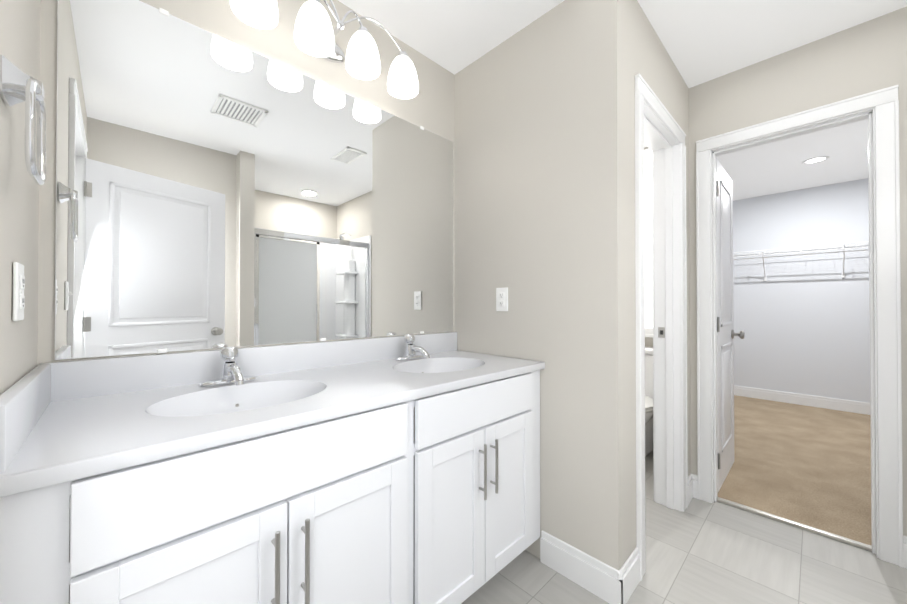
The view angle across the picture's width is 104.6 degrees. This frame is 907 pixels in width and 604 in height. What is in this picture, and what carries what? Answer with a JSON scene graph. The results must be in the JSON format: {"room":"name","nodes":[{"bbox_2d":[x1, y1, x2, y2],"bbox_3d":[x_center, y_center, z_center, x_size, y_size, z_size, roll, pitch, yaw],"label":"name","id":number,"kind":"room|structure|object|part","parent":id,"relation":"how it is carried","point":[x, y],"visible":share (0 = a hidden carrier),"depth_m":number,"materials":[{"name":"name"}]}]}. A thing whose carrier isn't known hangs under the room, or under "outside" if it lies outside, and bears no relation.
{"room":"bathroom","nodes":[
{"label":"bathroom","id":0,"kind":"room"},
{"bbox_2d":[0,0,40,394],"bbox_3d":[-0.399,-0.080,0.120,0.120,2.440,2.320,0,-1,-44],"label":"wall","id":1,"kind":"structure","parent":0,"point":[19,187],"depth_m":0.72,"materials":[{"name":"grey paint"}]},
{"bbox_2d":[12,262,24,320],"bbox_3d":[-0.876,-0.020,0.708,0.010,0.116,0.072,0,-1,-44],"label":"outlet","id":2,"kind":"object","parent":1,"relation":"attached to","point":[18,293],"visible":1,"depth_m":0.69,"materials":[{"name":"white plastic"}]},
{"bbox_2d":[0,55,45,184],"bbox_3d":[-0.769,-0.319,0.627,0.048,0.196,0.137,0,-1,-44],"label":"towel ring","id":3,"kind":"object","parent":1,"relation":"attached to","point":[17,85],"visible":1,"depth_m":0.60,"materials":[{"name":"silver metal"}]},
{"bbox_2d":[37,0,454,365],"bbox_3d":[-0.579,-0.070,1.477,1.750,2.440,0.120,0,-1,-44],"label":"wall mirror","id":4,"kind":"object","parent":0,"point":[213,191],"depth_m":1.21,"materials":[{"name":"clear mirror"}]},
{"bbox_2d":[230,0,418,98],"bbox_3d":[-0.462,-1.048,1.368,0.723,0.231,0.225,0,-1,-44],"label":"sconce","id":5,"kind":"object","parent":4,"relation":"attached to","point":[337,55],"depth_m":1.34,"materials":[{"name":"white glass"}]},
{"bbox_3d":[-0.432,-1.003,1.336,0.723,0.140,0.138,0,-1,-44],"label":"vanity light sconce shade","id":6,"kind":"part","parent":5,"relation":"part of","materials":[{"name":"white glass"}]},
{"bbox_2d":[455,0,628,569],"bbox_3d":[0.282,-0.067,1.767,0.110,2.440,1.100,0,-1,-44],"label":"wall","id":7,"kind":"structure","parent":0,"point":[541,168],"depth_m":1.50,"materials":[{"name":"grey paint"}]},
{"bbox_2d":[496,287,507,310],"bbox_3d":[0.238,-0.013,1.724,0.010,0.116,0.072,0,-1,-44],"label":"outlet","id":8,"kind":"object","parent":7,"relation":"attached to","point":[501,299],"visible":1,"depth_m":1.72,"materials":[{"name":"white plastic"}]},
{"bbox_2d":[338,0,906,200],"bbox_3d":[1.361,-1.321,1.345,7.900,0.060,3.600,0,-1,-44],"label":"ceiling","id":9,"kind":"structure","parent":0,"point":[703,41],"depth_m":1.69,"materials":[{"name":"white paint"}]},
{"bbox_2d":[802,156,828,163],"bbox_3d":[3.250,-1.272,3.145,0.170,0.008,0.170,0,-1,-44],"label":"recessed light","id":10,"kind":"object","parent":9,"relation":"in","point":[815,160],"visible":1,"depth_m":3.14,"materials":[{"name":"white plastic"}]},
{"bbox_2d":[644,147,652,346],"bbox_3d":[1.558,-0.058,3.009,0.110,2.440,0.870,0,-1,-44],"label":"wall","id":11,"kind":"structure","parent":0,"point":[648,341],"depth_m":2.88,"materials":[{"name":"grey paint"}]},
{"bbox_2d":[644,148,652,337],"bbox_3d":[1.527,-0.486,2.920,0.058,1.545,0.760,0,-1,-44],"label":"window","id":12,"kind":"structure","parent":11,"relation":"in","point":[648,253],"depth_m":2.85,"materials":[{"name":"white glass"}]},
{"bbox_2d":[627,0,690,555],"bbox_3d":[1.058,-0.067,1.836,1.100,2.440,0.120,0,-1,-44],"label":"wall","id":13,"kind":"structure","parent":0,"point":[651,63],"depth_m":1.49,"materials":[{"name":"grey paint"}]},
{"bbox_2d":[635,74,687,580],"bbox_3d":[0.989,0.102,1.768,0.754,2.102,0.161,0,-1,-44],"label":"trim","id":14,"kind":"structure","parent":13,"relation":"attached to","point":[660,133],"depth_m":1.95,"materials":[{"name":"white wood"}]},
{"bbox_2d":[540,473,906,603],"bbox_3d":[0.780,1.078,0.863,2.620,0.135,1.540,0,-1,-44],"label":"baseboard","id":15,"kind":"structure","parent":13,"relation":"attached to","point":[602,580],"depth_m":1.41,"materials":[{"name":"white wood"}]},
{"bbox_2d":[461,451,906,603],"bbox_3d":[1.361,1.179,1.327,7.900,0.060,3.600,0,-1,-44],"label":"floor","id":16,"kind":"structure","parent":0,"point":[701,552],"depth_m":1.51,"materials":[{"name":"porcelain tile"},{"name":"grout"}]},
{"bbox_2d":[0,332,544,603],"bbox_3d":[-0.328,0.655,1.220,1.514,0.987,0.602,0,-1,-44],"label":"bathroom vanity","id":17,"kind":"object","parent":16,"relation":"on","point":[366,471],"visible":1,"depth_m":0.88,"materials":[{"name":"white wood"}]},
{"bbox_2d":[200,347,256,386],"bbox_3d":[-0.691,0.203,1.102,0.161,0.116,0.172,0,-1,-44],"label":"faucet","id":18,"kind":"object","parent":17,"relation":"on","point":[231,372],"visible":1,"depth_m":1.12,"materials":[{"name":"silver metal"}]},
{"bbox_2d":[396,334,429,359],"bbox_3d":[-0.166,0.207,1.610,0.161,0.116,0.172,0,-1,-44],"label":"faucet","id":19,"kind":"object","parent":17,"relation":"on","point":[412,349],"visible":1,"depth_m":1.62,"materials":[{"name":"silver metal"}]},
{"bbox_2d":[645,346,652,456],"bbox_3d":[1.342,0.761,2.647,0.683,0.795,0.450,0,-1,-44],"label":"toilet","id":20,"kind":"object","parent":16,"relation":"on","point":[648,400],"visible":0.02,"depth_m":2.67,"materials":[{"name":"white ceramic"}]},
{"bbox_2d":[717,497,871,551],"bbox_3d":[1.736,1.145,1.830,0.030,0.017,0.620,0,-1,-44],"label":"threshold strip","id":21,"kind":"object","parent":16,"relation":"on","point":[805,527],"visible":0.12,"depth_m":1.79,"materials":[{"name":"silver metal"}]},
{"bbox_2d":[718,395,871,545],"bbox_3d":[2.895,1.153,2.812,3.028,0.014,3.000,0,-1,-44],"label":"floor","id":22,"kind":"structure","parent":0,"point":[808,465],"depth_m":2.45,"materials":[{"name":"beige carpet"}]},
{"bbox_2d":[689,7,906,535],"bbox_3d":[2.189,-0.070,1.379,0.110,2.440,2.110,0,-1,-44],"label":"wall","id":23,"kind":"structure","parent":0,"point":[869,56],"depth_m":1.74,"materials":[{"name":"grey paint"}]},
{"bbox_2d":[716,158,744,491],"bbox_3d":[1.790,0.139,2.326,0.601,2.020,0.175,0,-1,-44],"label":"closet door","id":24,"kind":"structure","parent":23,"relation":"in","point":[726,334],"depth_m":2.26,"materials":[{"name":"white painted wood"},{"name":"brushed nickel"}]},
{"bbox_2d":[696,85,902,567],"bbox_3d":[1.740,0.102,1.841,0.151,2.102,0.744,0,-1,-44],"label":"trim","id":25,"kind":"structure","parent":23,"relation":"attached to","point":[878,110],"depth_m":1.60,"materials":[{"name":"white wood"}]},
{"bbox_2d":[733,178,869,402],"bbox_3d":[4.023,-0.052,3.912,0.110,2.440,3.000,0,-1,-44],"label":"wall","id":26,"kind":"structure","parent":0,"point":[802,322],"depth_m":3.92,"materials":[{"name":"white paint"}]},
{"bbox_2d":[733,241,868,280],"bbox_3d":[3.870,-0.424,3.767,0.309,0.342,2.983,0,-1,-44],"label":"wire closet shelf","id":27,"kind":"object","parent":26,"relation":"attached to","point":[801,250],"visible":0.5,"depth_m":3.75,"materials":[{"name":"white metal"}]},
{"bbox_2d":[734,385,869,414],"bbox_3d":[3.978,1.100,3.861,0.015,0.135,3.000,0,-1,-44],"label":"baseboard","id":28,"kind":"structure","parent":26,"relation":"attached to","point":[823,402],"depth_m":3.90,"materials":[{"name":"white wood"}]}
]}

